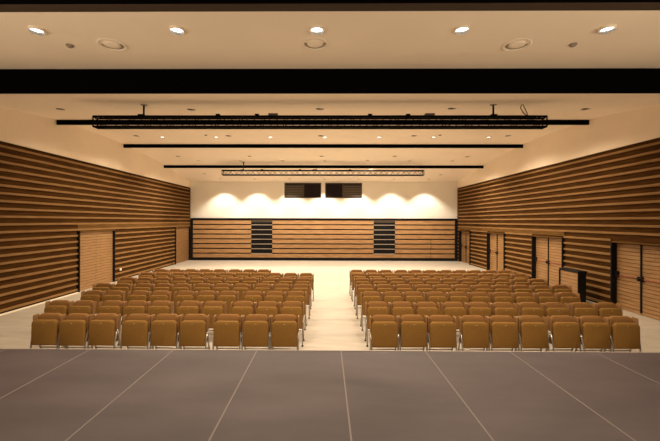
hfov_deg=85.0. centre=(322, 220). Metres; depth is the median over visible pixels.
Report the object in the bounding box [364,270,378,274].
chair
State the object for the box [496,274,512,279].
chair
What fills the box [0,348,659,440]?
stage
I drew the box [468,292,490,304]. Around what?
chair
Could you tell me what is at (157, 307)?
chair
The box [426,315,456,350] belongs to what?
chair
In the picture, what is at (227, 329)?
chair
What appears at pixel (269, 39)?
ceiling
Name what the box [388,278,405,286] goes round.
chair
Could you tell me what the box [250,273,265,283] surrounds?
chair
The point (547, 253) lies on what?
door
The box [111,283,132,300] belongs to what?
chair
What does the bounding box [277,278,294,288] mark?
chair
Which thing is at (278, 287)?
chair
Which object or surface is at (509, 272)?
chair
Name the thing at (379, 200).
wall
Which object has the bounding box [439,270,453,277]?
chair
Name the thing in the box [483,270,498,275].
chair
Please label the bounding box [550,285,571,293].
chair
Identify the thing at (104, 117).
cable tray
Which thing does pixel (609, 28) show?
recessed light
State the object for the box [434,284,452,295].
chair
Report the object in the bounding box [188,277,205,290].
chair
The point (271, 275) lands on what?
chair
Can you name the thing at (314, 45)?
ceiling vent
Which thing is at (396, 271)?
chair
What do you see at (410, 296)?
chair
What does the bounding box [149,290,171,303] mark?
chair
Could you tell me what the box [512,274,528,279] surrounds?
chair
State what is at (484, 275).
chair
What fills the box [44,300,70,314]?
chair
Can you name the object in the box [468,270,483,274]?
chair
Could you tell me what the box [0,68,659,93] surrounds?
ceiling beam
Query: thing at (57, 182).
wall
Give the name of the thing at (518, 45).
ceiling vent
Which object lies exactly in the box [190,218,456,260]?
seating
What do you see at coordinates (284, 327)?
chair
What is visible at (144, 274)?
chair
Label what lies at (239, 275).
chair
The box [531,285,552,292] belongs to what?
chair
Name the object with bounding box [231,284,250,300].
chair
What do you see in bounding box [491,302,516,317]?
chair
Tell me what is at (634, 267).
door
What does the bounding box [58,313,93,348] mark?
chair
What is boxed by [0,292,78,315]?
baseboard
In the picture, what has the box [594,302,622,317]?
chair
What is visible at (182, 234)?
door
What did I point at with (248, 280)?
chair
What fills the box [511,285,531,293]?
chair
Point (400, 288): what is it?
chair
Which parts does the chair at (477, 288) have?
backrest, seat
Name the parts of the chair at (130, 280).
seat, backrest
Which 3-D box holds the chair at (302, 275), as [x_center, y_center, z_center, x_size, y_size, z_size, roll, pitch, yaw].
[-0.544,2.155,11.850,0.511,0.888,0.392,0,0,1]
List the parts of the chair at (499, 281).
backrest, seat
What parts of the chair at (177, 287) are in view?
seat, backrest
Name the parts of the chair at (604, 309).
backrest, seat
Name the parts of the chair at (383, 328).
leg, backrest, seat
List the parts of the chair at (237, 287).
seat, backrest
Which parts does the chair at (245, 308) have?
seat, backrest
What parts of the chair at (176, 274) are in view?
backrest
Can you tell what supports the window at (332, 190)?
in the wall at (379, 200)
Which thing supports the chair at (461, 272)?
on the floor
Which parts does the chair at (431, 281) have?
backrest, seat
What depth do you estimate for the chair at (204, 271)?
12.71 m
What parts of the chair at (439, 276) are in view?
backrest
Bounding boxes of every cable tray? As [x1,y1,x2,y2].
[104,117,535,117]
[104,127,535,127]
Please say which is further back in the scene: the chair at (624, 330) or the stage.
the chair at (624, 330)
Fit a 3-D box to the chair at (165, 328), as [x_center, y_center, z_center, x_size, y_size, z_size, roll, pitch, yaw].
[-2.854,2.149,6.589,0.511,0.888,0.392,0,0,1]
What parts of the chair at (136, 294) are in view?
seat, backrest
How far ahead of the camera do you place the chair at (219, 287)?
9.72 m
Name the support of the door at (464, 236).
in the wall at (591, 186)
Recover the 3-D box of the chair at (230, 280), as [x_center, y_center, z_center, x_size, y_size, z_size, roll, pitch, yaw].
[-2.707,2.149,10.848,0.511,0.888,0.392,0,0,1]
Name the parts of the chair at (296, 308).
seat, backrest, leg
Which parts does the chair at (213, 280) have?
seat, backrest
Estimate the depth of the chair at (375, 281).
10.79 m
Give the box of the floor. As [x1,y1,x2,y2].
[0,260,659,351]
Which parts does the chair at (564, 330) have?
frame, leg, backrest, seat, frame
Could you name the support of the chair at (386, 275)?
on the floor
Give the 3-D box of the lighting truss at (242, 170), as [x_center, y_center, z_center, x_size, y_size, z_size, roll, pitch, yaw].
[0.000,-2.766,19.114,10.702,0.714,0.314,0,0,1]
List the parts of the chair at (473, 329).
frame, backrest, seat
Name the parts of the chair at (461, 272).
backrest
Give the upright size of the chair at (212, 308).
0.888 m
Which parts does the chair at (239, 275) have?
backrest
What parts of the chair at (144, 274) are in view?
backrest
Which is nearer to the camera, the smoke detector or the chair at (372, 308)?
the smoke detector
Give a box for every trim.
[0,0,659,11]
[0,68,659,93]
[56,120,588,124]
[123,144,522,147]
[164,165,483,167]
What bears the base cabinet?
on the floor
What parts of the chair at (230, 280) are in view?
seat, backrest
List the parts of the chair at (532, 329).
frame, leg, backrest, seat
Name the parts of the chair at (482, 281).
backrest, seat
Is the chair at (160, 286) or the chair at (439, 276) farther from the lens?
the chair at (439, 276)
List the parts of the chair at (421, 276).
backrest, seat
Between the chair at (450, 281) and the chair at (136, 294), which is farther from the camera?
the chair at (450, 281)
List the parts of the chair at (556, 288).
backrest, seat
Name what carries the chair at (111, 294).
on the floor
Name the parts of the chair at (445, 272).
backrest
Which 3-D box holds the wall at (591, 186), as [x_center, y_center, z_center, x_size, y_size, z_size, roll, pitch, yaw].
[8.943,-0.424,9.330,0.505,6.092,28.820,0,0,1]
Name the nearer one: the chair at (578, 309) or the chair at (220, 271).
the chair at (578, 309)
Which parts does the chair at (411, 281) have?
backrest, seat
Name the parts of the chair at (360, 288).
seat, backrest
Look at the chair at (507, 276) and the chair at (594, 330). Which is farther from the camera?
the chair at (507, 276)
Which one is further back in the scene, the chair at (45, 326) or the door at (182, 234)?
the door at (182, 234)
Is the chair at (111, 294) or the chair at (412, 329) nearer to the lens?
the chair at (412, 329)
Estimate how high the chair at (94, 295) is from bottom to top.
0.888 m
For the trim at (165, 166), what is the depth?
19.75 m
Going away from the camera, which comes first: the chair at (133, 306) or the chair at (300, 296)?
the chair at (133, 306)
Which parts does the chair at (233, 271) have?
backrest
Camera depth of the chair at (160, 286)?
9.76 m
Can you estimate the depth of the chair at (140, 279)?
10.84 m
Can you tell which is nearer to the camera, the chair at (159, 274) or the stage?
the stage
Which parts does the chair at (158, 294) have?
seat, backrest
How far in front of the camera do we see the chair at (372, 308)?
7.51 m
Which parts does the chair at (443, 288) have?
backrest, seat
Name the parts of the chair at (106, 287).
seat, backrest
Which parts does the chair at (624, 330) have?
backrest, seat, frame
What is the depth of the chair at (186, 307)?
7.54 m
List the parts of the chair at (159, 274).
backrest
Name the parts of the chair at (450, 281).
backrest, seat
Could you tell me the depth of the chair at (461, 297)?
8.63 m
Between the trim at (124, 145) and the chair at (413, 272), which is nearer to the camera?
the chair at (413, 272)
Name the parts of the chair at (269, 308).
seat, backrest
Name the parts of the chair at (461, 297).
backrest, seat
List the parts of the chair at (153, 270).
backrest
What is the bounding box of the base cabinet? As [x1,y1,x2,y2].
[559,267,586,301]
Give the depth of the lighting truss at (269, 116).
9.43 m
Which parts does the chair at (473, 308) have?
backrest, seat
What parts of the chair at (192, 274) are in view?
backrest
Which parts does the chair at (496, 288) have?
backrest, seat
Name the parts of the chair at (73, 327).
frame, seat, backrest, leg, frame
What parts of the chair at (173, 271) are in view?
backrest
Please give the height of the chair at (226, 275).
0.888 m
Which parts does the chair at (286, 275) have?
backrest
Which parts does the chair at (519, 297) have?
backrest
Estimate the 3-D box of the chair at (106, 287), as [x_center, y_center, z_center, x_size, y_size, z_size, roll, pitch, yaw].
[-5.979,2.141,9.818,0.511,0.888,0.392,0,0,1]
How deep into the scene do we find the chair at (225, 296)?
8.63 m
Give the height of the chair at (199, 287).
0.888 m
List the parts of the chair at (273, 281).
seat, backrest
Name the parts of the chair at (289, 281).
seat, backrest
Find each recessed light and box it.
[27,25,46,35]
[169,25,184,34]
[309,25,324,34]
[454,24,469,34]
[597,24,616,33]
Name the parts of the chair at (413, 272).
backrest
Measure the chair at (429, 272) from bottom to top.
0.888 m
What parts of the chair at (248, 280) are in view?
seat, backrest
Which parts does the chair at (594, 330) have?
frame, leg, backrest, seat, frame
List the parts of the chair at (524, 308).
frame, backrest, seat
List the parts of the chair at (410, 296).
backrest, seat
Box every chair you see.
[30,313,66,348]
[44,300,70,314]
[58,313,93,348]
[68,300,96,314]
[80,290,102,315]
[87,313,120,348]
[92,283,111,291]
[98,300,124,345]
[102,290,125,302]
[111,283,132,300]
[117,277,134,290]
[120,314,153,348]
[121,300,149,336]
[127,290,149,302]
[133,283,152,291]
[134,277,152,284]
[138,272,153,279]
[147,300,173,317]
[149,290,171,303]
[149,314,181,348]
[152,269,167,272]
[152,283,173,309]
[153,277,170,285]
[154,272,170,278]
[167,269,182,273]
[171,272,186,278]
[171,277,187,284]
[171,283,191,301]
[173,291,196,313]
[177,301,202,317]
[178,314,209,348]
[182,269,197,272]
[187,272,201,278]
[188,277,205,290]
[193,283,212,293]
[196,291,217,303]
[197,269,210,273]
[201,301,226,330]
[202,272,218,282]
[207,277,223,286]
[211,269,226,276]
[212,283,231,293]
[212,314,242,349]
[217,291,238,313]
[219,272,234,278]
[224,277,240,285]
[227,269,241,273]
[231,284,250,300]
[231,301,255,321]
[235,273,249,278]
[241,277,258,290]
[241,314,270,349]
[242,269,255,273]
[242,291,263,304]
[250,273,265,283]
[253,284,271,295]
[255,301,279,318]
[256,269,270,277]
[260,278,276,288]
[264,291,284,307]
[267,273,282,281]
[270,314,298,349]
[272,284,290,292]
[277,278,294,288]
[280,301,304,346]
[283,273,296,284]
[285,291,306,329]
[291,284,309,318]
[295,278,311,308]
[298,273,313,300]
[349,269,363,295]
[351,273,366,300]
[354,278,370,308]
[356,284,374,318]
[360,291,381,330]
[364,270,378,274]
[364,301,389,346]
[367,273,382,279]
[369,315,398,350]
[371,278,388,286]
[375,284,393,296]
[379,270,393,275]
[382,291,403,304]
[383,273,398,279]
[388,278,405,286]
[390,301,414,318]
[394,270,408,273]
[394,284,413,294]
[398,315,427,350]
[399,273,414,279]
[403,291,424,306]
[406,278,423,286]
[409,270,423,274]
[414,284,433,301]
[414,302,439,321]
[415,273,430,281]
[423,270,438,275]
[424,278,441,286]
[425,292,447,314]
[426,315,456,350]
[431,273,446,280]
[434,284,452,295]
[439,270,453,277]
[441,278,458,286]
[441,302,466,331]
[447,273,463,280]
[447,292,468,305]
[453,270,468,274]
[453,284,472,294]
[457,315,489,350]
[459,278,476,286]
[464,273,479,280]
[465,302,491,318]
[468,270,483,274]
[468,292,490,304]
[472,285,492,293]
[477,278,494,287]
[480,273,495,279]
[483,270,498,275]
[486,315,519,350]
[490,292,513,304]
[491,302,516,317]
[492,285,511,293]
[494,278,511,285]
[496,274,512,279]
[498,270,513,274]
[511,278,530,286]
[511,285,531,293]
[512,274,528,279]
[514,292,535,315]
[514,315,548,350]
[516,302,543,317]
[530,279,547,285]
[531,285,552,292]
[535,292,558,303]
[542,302,569,347]
[545,315,580,351]
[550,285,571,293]
[558,292,580,303]
[568,302,596,317]
[574,316,611,351]
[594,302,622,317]
[603,316,641,351]
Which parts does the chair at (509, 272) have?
backrest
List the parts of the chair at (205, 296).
seat, backrest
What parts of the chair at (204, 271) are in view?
backrest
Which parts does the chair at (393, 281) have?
backrest, seat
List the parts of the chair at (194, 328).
seat, backrest, frame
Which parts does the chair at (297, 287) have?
seat, backrest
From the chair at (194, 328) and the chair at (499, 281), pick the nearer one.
the chair at (194, 328)
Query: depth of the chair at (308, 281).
10.71 m
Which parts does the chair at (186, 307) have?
seat, backrest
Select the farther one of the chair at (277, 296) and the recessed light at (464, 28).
the chair at (277, 296)
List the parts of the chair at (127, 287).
seat, backrest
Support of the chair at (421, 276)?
on the floor
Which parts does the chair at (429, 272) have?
backrest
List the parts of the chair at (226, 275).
backrest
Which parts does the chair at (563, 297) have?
backrest, seat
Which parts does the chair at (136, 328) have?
frame, seat, backrest, leg, frame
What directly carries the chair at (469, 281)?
on the floor
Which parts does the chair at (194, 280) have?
seat, backrest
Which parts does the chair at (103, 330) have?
frame, seat, backrest, leg, frame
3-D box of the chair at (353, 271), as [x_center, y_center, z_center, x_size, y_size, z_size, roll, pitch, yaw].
[1.196,2.159,12.691,0.511,0.888,0.392,0,0,1]
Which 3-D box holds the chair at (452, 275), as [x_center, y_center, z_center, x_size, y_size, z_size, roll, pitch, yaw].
[4.351,2.167,11.799,0.511,0.888,0.392,0,0,1]
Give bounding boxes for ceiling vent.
[96,38,127,51]
[301,37,328,50]
[502,38,532,51]
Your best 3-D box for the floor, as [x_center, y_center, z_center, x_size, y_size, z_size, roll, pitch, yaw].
[-0.043,2.700,14.816,18.260,0.200,21.170,0,0,1]
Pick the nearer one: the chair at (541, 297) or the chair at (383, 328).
the chair at (383, 328)
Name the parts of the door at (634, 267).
bolt rod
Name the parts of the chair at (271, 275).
seat, backrest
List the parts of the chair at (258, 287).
seat, backrest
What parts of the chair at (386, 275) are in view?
backrest, seat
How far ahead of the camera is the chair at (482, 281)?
10.72 m
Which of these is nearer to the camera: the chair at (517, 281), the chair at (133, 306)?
the chair at (133, 306)
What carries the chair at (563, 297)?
on the floor
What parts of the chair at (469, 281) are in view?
backrest, seat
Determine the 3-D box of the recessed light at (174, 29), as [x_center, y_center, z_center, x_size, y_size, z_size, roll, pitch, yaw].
[-2.008,-2.632,4.958,0.212,0.052,0.212,0,0,1]
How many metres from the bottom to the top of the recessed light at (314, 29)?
0.052 m
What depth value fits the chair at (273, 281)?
10.74 m
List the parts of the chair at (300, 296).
seat, backrest, leg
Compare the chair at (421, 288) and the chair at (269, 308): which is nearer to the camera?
the chair at (269, 308)
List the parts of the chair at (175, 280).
seat, backrest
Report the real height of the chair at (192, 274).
0.888 m
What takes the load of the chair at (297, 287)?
on the floor
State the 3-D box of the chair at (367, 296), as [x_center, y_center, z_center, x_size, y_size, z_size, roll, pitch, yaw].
[1.176,2.159,8.733,0.511,0.888,0.392,0,0,1]
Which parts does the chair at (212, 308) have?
seat, backrest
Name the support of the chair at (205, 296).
on the floor
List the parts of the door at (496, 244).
bolt rod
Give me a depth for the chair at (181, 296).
8.64 m
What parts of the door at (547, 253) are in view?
bolt rod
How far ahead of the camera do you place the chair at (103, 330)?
6.46 m
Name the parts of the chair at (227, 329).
frame, seat, backrest, frame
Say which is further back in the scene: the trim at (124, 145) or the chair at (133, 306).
the trim at (124, 145)
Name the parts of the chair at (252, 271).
backrest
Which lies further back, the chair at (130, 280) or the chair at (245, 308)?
the chair at (130, 280)
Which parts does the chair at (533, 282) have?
backrest, seat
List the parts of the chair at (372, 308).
leg, backrest, seat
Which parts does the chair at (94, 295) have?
seat, backrest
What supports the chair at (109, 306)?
on the floor
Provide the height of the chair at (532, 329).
0.888 m
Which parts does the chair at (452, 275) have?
backrest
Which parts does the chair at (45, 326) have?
frame, seat, backrest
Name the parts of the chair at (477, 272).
backrest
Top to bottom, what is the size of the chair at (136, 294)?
0.888 m
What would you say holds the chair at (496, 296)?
on the floor
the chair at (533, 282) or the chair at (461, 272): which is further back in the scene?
the chair at (461, 272)
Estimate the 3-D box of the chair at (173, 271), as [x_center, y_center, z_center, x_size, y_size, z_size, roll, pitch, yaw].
[-5.227,2.143,12.734,0.511,0.888,0.392,0,0,1]
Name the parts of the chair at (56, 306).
seat, backrest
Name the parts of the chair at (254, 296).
seat, backrest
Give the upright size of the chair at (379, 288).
0.888 m
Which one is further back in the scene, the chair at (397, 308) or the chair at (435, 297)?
the chair at (435, 297)
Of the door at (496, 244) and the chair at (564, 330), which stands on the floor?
the chair at (564, 330)
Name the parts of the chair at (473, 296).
backrest, seat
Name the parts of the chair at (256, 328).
frame, seat, backrest, frame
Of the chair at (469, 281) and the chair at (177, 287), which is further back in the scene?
the chair at (469, 281)
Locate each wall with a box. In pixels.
[0,107,190,313]
[190,182,457,247]
[457,104,659,302]
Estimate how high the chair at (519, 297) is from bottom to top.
0.888 m
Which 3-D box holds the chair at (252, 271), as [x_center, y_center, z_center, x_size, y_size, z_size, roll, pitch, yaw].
[-2.599,2.150,12.711,0.511,0.888,0.392,0,0,1]
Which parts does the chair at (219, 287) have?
seat, backrest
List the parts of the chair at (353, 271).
backrest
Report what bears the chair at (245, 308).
on the floor
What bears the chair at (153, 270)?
on the floor
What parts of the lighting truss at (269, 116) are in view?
frame, frame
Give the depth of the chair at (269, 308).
7.51 m
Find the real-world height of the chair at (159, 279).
0.888 m
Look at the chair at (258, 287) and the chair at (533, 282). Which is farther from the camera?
the chair at (533, 282)
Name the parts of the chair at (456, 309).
frame, backrest, seat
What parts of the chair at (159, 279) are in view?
seat, backrest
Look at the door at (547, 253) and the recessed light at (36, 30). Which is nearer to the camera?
the recessed light at (36, 30)
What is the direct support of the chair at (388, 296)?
on the floor
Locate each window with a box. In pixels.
[284,183,320,197]
[325,183,361,197]
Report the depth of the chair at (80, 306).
7.60 m
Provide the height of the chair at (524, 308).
0.888 m
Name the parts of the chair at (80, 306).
seat, backrest, frame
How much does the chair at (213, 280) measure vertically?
0.888 m
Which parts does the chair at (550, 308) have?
backrest, seat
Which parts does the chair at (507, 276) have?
backrest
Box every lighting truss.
[92,104,547,128]
[222,162,423,175]
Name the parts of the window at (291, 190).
pane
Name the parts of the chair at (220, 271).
backrest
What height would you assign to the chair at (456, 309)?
0.888 m
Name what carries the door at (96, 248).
in the wall at (57, 182)
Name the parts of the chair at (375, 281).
backrest, seat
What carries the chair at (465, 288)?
on the floor
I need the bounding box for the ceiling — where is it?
[0,10,659,181]
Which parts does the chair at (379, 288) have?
backrest, seat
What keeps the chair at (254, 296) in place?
on the floor
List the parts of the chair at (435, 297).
backrest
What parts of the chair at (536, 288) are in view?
backrest, seat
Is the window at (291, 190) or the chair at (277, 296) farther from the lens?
the window at (291, 190)
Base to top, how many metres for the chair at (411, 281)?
0.888 m
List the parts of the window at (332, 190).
pane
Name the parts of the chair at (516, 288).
backrest, seat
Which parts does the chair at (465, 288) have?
backrest, seat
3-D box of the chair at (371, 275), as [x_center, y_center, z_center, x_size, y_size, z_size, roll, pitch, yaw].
[1.711,2.160,11.829,0.511,0.888,0.392,0,0,1]
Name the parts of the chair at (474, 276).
backrest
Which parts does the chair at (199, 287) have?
seat, backrest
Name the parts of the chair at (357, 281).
backrest, seat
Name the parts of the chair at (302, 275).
seat, backrest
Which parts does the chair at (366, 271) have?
backrest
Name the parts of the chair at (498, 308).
backrest, seat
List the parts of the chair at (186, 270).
backrest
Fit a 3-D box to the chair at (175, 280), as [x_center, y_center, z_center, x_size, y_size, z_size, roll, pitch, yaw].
[-4.308,2.145,10.862,0.511,0.888,0.392,0,0,1]
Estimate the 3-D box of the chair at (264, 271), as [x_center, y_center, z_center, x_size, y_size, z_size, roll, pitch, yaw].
[-2.086,2.151,12.704,0.511,0.888,0.392,0,0,1]
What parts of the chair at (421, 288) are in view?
backrest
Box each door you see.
[77,230,114,291]
[174,227,189,263]
[459,230,470,264]
[487,232,505,270]
[531,235,564,286]
[610,241,659,319]
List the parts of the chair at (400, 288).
backrest, seat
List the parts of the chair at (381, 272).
backrest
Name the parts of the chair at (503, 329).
frame, leg, backrest, seat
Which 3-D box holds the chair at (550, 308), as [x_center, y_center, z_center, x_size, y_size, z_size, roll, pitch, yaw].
[4.896,2.168,7.609,0.511,0.888,0.392,0,0,1]
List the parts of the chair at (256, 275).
seat, backrest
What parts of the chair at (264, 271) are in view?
backrest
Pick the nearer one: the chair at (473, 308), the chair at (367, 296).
the chair at (473, 308)
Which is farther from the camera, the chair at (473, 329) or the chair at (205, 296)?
the chair at (205, 296)
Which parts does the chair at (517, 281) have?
backrest, seat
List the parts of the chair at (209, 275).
backrest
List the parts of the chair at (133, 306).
seat, backrest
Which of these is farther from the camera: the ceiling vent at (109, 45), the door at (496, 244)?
the door at (496, 244)
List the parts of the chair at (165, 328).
seat, backrest, frame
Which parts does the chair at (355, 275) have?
seat, backrest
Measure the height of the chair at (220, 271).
0.888 m
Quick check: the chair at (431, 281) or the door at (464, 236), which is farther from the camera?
the door at (464, 236)
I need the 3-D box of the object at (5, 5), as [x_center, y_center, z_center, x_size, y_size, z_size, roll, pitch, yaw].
[-0.131,-2.396,3.686,17.660,0.422,0.130,0,0,1]
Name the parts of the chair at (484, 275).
backrest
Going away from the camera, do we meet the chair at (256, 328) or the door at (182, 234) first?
the chair at (256, 328)
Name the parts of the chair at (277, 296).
seat, backrest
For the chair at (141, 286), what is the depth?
9.75 m
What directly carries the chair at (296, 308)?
on the floor
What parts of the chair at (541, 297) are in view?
backrest, seat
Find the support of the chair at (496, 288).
on the floor
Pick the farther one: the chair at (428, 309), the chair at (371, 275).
the chair at (371, 275)
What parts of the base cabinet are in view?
panel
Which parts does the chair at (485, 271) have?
backrest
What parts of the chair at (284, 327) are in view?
seat, backrest, leg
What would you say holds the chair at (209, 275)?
on the floor
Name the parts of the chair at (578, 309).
frame, backrest, seat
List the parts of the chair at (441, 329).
frame, backrest, seat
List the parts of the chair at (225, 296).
backrest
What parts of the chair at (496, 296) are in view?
frame, backrest, seat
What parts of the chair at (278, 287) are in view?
seat, backrest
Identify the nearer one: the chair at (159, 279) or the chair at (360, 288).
the chair at (360, 288)
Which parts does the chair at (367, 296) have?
leg, backrest, seat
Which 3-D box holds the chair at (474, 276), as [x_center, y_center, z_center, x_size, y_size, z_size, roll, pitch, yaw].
[4.866,2.168,11.809,0.511,0.888,0.392,0,0,1]
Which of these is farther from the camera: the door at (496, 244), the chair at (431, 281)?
the door at (496, 244)
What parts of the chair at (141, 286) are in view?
seat, backrest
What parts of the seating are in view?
post, stair panel, rail, stair panel, post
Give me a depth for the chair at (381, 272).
12.65 m
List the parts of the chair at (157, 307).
seat, backrest, frame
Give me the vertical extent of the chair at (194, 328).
0.888 m
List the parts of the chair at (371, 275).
seat, backrest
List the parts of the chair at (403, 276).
backrest, seat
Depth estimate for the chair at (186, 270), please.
12.73 m
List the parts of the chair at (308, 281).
seat, backrest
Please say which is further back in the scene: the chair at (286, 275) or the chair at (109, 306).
the chair at (286, 275)
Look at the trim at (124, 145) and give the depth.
15.80 m
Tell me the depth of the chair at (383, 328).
6.40 m
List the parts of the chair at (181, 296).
seat, backrest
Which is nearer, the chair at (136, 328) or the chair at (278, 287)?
the chair at (136, 328)
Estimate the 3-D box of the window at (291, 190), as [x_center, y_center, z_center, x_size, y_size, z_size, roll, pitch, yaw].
[-1.313,-2.023,23.903,2.436,1.000,0.220,0,0,1]
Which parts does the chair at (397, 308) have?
backrest, seat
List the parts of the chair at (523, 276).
backrest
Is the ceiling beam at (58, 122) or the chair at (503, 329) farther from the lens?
the ceiling beam at (58, 122)
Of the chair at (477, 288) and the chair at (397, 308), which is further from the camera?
the chair at (477, 288)
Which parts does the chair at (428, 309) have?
backrest, seat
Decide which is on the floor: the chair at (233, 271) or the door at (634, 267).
the chair at (233, 271)
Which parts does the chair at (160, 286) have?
seat, backrest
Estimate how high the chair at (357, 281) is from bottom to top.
0.888 m
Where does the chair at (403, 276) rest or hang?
on the floor
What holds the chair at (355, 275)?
on the floor
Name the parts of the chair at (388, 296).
backrest, seat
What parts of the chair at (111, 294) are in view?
seat, backrest, frame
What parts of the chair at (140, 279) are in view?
seat, backrest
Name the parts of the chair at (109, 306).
seat, backrest, leg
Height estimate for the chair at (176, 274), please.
0.888 m
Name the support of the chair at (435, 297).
on the floor
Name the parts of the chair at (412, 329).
frame, backrest, seat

